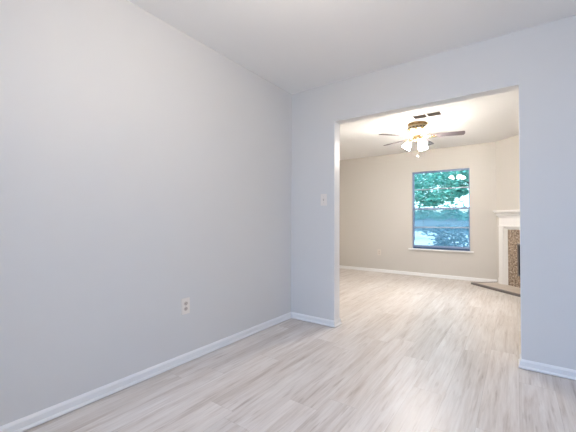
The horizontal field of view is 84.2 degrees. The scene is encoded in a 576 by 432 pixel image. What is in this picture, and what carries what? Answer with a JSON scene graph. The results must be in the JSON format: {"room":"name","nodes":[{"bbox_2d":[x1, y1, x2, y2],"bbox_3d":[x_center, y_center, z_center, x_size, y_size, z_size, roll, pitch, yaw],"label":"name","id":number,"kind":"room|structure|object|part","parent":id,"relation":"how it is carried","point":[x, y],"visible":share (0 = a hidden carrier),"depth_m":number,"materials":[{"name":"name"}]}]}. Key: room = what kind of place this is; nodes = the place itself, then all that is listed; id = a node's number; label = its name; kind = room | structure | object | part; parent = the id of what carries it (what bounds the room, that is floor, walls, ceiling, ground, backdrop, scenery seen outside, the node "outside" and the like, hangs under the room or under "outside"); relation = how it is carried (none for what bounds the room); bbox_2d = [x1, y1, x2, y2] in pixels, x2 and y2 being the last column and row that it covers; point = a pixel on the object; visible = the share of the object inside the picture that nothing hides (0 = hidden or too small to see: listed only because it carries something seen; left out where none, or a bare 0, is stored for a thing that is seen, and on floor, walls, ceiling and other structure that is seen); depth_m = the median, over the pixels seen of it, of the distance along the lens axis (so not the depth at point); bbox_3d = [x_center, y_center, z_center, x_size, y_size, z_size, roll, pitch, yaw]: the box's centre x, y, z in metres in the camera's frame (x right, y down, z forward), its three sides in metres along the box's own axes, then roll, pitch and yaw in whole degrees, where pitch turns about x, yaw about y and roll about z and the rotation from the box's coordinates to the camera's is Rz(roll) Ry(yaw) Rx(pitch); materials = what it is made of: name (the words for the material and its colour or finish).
{"room":"empty dining room","nodes":[
{"label":"empty dining room","id":0,"kind":"room"},
{"bbox_2d":[0,0,291,425],"bbox_3d":[-1.423,-0.158,1.545,0.120,2.440,4.846,-1,-1,36],"label":"wall","id":1,"kind":"structure","parent":0,"point":[145,169],"depth_m":1.99,"materials":[{"name":"paint"}]},
{"bbox_2d":[0,312,290,431],"bbox_3d":[-1.371,1.029,1.482,0.020,0.064,4.846,-1,-1,36],"label":"baseboard","id":2,"kind":"structure","parent":1,"relation":"attached to","point":[23,424],"depth_m":1.97,"materials":[{"name":"white paint"}]},
{"bbox_2d":[181,297,189,314],"bbox_3d":[-0.756,0.666,2.354,0.009,0.118,0.072,-1,-1,36],"label":"wall outlet","id":3,"kind":"object","parent":1,"relation":"attached to","point":[185,302],"visible":1,"depth_m":2.35,"materials":[{"name":"beige plastic"}]},
{"bbox_2d":[24,268,575,431],"bbox_3d":[0.634,1.145,2.321,5.500,0.120,8.950,-1,-1,36],"label":"floor","id":4,"kind":"structure","parent":0,"point":[407,353],"depth_m":2.12,"materials":[{"name":"beige wood"}]},
{"bbox_2d":[471,282,520,296],"bbox_3d":[3.483,1.122,4.522,0.502,0.030,1.816,0,-1,-9],"label":"hearth","id":5,"kind":"object","parent":4,"relation":"on","point":[512,290],"visible":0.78,"depth_m":4.96,"materials":[{"name":"beige stone"}]},
{"bbox_2d":[493,209,519,287],"bbox_3d":[3.845,0.503,4.593,0.555,1.212,1.614,0,-1,-9],"label":"fireplace","id":6,"kind":"object","parent":5,"relation":"on","point":[509,220],"visible":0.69,"depth_m":5.13,"materials":[{"name":"white paint"}]},
{"bbox_2d":[493,209,519,212],"bbox_3d":[3.654,-0.086,4.572,0.164,0.036,1.614,0,-1,-9],"label":"mantel shelf","id":7,"kind":"object","parent":6,"relation":"attached to","point":[497,211],"depth_m":5.08,"materials":[{"name":"white paint"}]},
{"bbox_3d":[3.668,-0.035,4.573,0.136,0.066,1.566,0,-1,-9],"label":"crown moulding","id":8,"kind":"part","parent":6,"relation":"part of","materials":[{"name":"white paint"}]},
{"bbox_3d":[3.689,0.636,4.565,0.088,0.944,1.322,0,-1,-9],"label":"trim","id":9,"kind":"part","parent":6,"relation":"part of","materials":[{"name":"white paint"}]},
{"bbox_3d":[3.674,0.678,4.562,0.014,0.510,0.880,0,-1,-9],"label":"opening frame","id":10,"kind":"part","parent":6,"relation":"part of","materials":[{"name":"metal"}]},
{"bbox_2d":[128,0,575,159],"bbox_3d":[0.644,-1.415,2.368,5.500,0.120,8.950,-1,-1,36],"label":"ceiling","id":11,"kind":"structure","parent":0,"point":[297,46],"depth_m":2.41,"materials":[{"name":"paint"}]},
{"bbox_2d":[379,121,464,156],"bbox_3d":[1.866,-1.064,4.529,1.135,0.491,1.114,-1,-1,36],"label":"ceiling fan","id":12,"kind":"object","parent":11,"relation":"hanging from","point":[417,129],"visible":1,"depth_m":4.41,"materials":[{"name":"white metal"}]},
{"bbox_3d":[1.470,-1.121,4.425,0.425,0.027,0.111,0,-1,-13],"label":"fan blade","id":13,"kind":"part","parent":12,"relation":"part of","materials":[{"name":"brown wood"}]},
{"bbox_3d":[1.703,-0.999,4.586,0.121,0.120,0.123,-1,-1,36],"label":"lamp shade","id":14,"kind":"part","parent":12,"relation":"part of","materials":[{"name":"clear glass"}]},
{"bbox_3d":[1.839,-1.003,4.351,0.118,0.120,0.121,-1,-1,36],"label":"lamp shade","id":15,"kind":"part","parent":12,"relation":"part of","materials":[{"name":"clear glass"}]},
{"bbox_3d":[1.806,-1.125,4.135,0.111,0.027,0.425,0,-1,5],"label":"fan blade","id":16,"kind":"part","parent":12,"relation":"part of","materials":[{"name":"wood"}]},
{"bbox_3d":[2.084,-1.112,4.797,0.111,0.027,0.425,-1,-1,41],"label":"fan blade","id":17,"kind":"part","parent":12,"relation":"part of","materials":[{"name":"brown wood"}]},
{"bbox_3d":[2.186,-1.120,4.365,0.425,0.027,0.111,0,-1,23],"label":"fan blade","id":18,"kind":"part","parent":12,"relation":"part of","materials":[{"name":"brown wood"}]},
{"bbox_2d":[410,110,445,120],"bbox_3d":[1.827,-1.360,4.171,0.400,0.094,0.216,-1,-1,36],"label":"ceiling vent","id":19,"kind":"object","parent":11,"relation":"in","point":[436,113],"visible":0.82,"depth_m":4.17,"materials":[{"name":"white metal"}]},
{"bbox_2d":[339,142,496,279],"bbox_3d":[2.937,-0.057,6.048,4.289,2.440,0.160,-1,-1,36],"label":"wall","id":20,"kind":"structure","parent":0,"point":[376,192],"depth_m":6.39,"materials":[{"name":"beige paint"}]},
{"bbox_2d":[339,265,496,281],"bbox_3d":[2.357,1.134,6.328,3.001,0.064,0.020,-1,-1,36],"label":"baseboard","id":21,"kind":"structure","parent":20,"relation":"attached to","point":[340,266],"depth_m":6.15,"materials":[{"name":"white paint"}]},
{"bbox_2d":[408,168,473,252],"bbox_3d":[2.878,-0.106,6.042,1.119,1.527,0.170,-1,-1,36],"label":"window","id":22,"kind":"structure","parent":20,"relation":"in","point":[415,247],"depth_m":6.05,"materials":[{"name":"metal"}]},
{"bbox_3d":[2.855,0.646,5.999,1.119,0.020,0.100,-1,-1,36],"label":"sill","id":23,"kind":"part","parent":22,"relation":"part of","materials":[{"name":"white paint"}]},
{"bbox_3d":[2.919,-0.489,6.098,0.974,0.732,0.025,-1,-1,36],"label":"sash","id":24,"kind":"part","parent":22,"relation":"part of","materials":[{"name":"metal"}]},
{"bbox_3d":[2.899,0.221,6.061,0.974,0.762,0.025,-1,-1,36],"label":"sash","id":25,"kind":"part","parent":22,"relation":"part of","materials":[{"name":"metal"}]},
{"bbox_2d":[291,15,575,369],"bbox_3d":[1.012,-0.124,2.851,5.125,2.440,0.115,-1,-1,36],"label":"wall","id":26,"kind":"structure","parent":0,"point":[541,59],"depth_m":2.30,"materials":[{"name":"paint"}]},
{"bbox_2d":[291,312,334,327],"bbox_3d":[0.246,1.069,3.291,0.540,0.064,0.020,-1,-1,36],"label":"baseboard","id":27,"kind":"structure","parent":26,"relation":"attached to","point":[317,320],"depth_m":3.28,"materials":[{"name":"white paint"}]},
{"bbox_2d":[321,194,326,205],"bbox_3d":[0.360,-0.165,3.236,0.072,0.118,0.020,-1,-1,36],"label":"light switch","id":28,"kind":"object","parent":26,"relation":"attached to","point":[323,196],"visible":1,"depth_m":3.23,"materials":[{"name":"beige plastic"}]},
{"bbox_2d":[334,318,341,326],"bbox_3d":[0.497,1.068,3.195,0.020,0.064,0.155,-1,-1,36],"label":"baseboard","id":29,"kind":"structure","parent":26,"relation":"attached to","point":[337,321],"depth_m":3.19,"materials":[{"name":"white paint"}]},
{"bbox_2d":[334,84,521,358],"bbox_3d":[1.102,0.070,2.782,1.499,2.049,0.111,-1,-1,36],"label":"trim","id":30,"kind":"structure","parent":26,"relation":"attached to","point":[513,87],"depth_m":3.17,"materials":[{"name":"white paint"}]},
{"bbox_2d":[518,359,575,379],"bbox_3d":[2.302,1.050,1.817,1.600,0.064,0.020,-1,-1,36],"label":"baseboard","id":31,"kind":"structure","parent":26,"relation":"attached to","point":[524,364],"depth_m":2.19,"materials":[{"name":"white paint"}]},
{"bbox_2d":[496,135,519,281],"bbox_3d":[3.785,-0.081,4.593,0.100,2.440,1.820,0,-1,-9],"label":"wall","id":32,"kind":"structure","parent":0,"point":[507,150],"depth_m":5.28,"materials":[{"name":"beige paint"}]},
{"label":"outside","id":33,"kind":"structure","parent":0,"visible":0},
{"bbox_3d":[12.939,1.938,21.448,120.000,0.200,170.000,-1,-1,36],"label":"ground","id":34,"kind":"structure","parent":33,"visible":0},
{"bbox_2d":[414,170,468,214],"bbox_3d":[6.555,-1.019,14.426,4.764,5.406,2.744,-1,-1,36],"label":"leafy tree","id":35,"kind":"object","parent":34,"relation":"on","point":[433,200],"visible":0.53,"depth_m":14.12,"materials":[{"name":"green plant"}]},
{"bbox_2d":[416,219,468,246],"bbox_3d":[6.096,0.876,11.958,2.416,1.526,1.244,-1,-1,36],"label":"leafy bush","id":36,"kind":"object","parent":34,"relation":"on","point":[440,239],"visible":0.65,"depth_m":11.81,"materials":[{"name":"blue plant"}]},
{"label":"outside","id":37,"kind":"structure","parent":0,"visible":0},
{"bbox_2d":[414,231,468,246],"bbox_3d":[5.917,2.206,43.401,43.000,0.020,42.500,-1,-1,36],"label":"driveway","id":38,"kind":"structure","parent":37,"point":[420,239],"depth_m":27.13,"materials":[{"name":"concrete"}]},
{"bbox_2d":[414,172,464,239],"bbox_3d":[9.799,-2.171,24.993,8.661,8.128,4.085,-1,-1,36],"label":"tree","id":39,"kind":"object","parent":38,"relation":"on","point":[449,172],"visible":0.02,"depth_m":24.37,"materials":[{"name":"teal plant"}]},
{"bbox_2d":[415,209,468,228],"bbox_3d":[21.218,0.563,45.080,19.034,3.496,2.055,-1,-1,36],"label":"shrub","id":40,"kind":"object","parent":38,"relation":"on","point":[455,213],"visible":0.35,"depth_m":44.40,"materials":[{"name":"teal plant"}]},
{"bbox_2d":[415,217,468,231],"bbox_3d":[25.726,0.975,50.452,15.800,2.900,6.800,-1,-1,36],"label":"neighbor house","id":41,"kind":"structure","parent":38,"relation":"on","point":[427,222],"depth_m":48.71,"materials":[{"name":"blue"}]}
]}

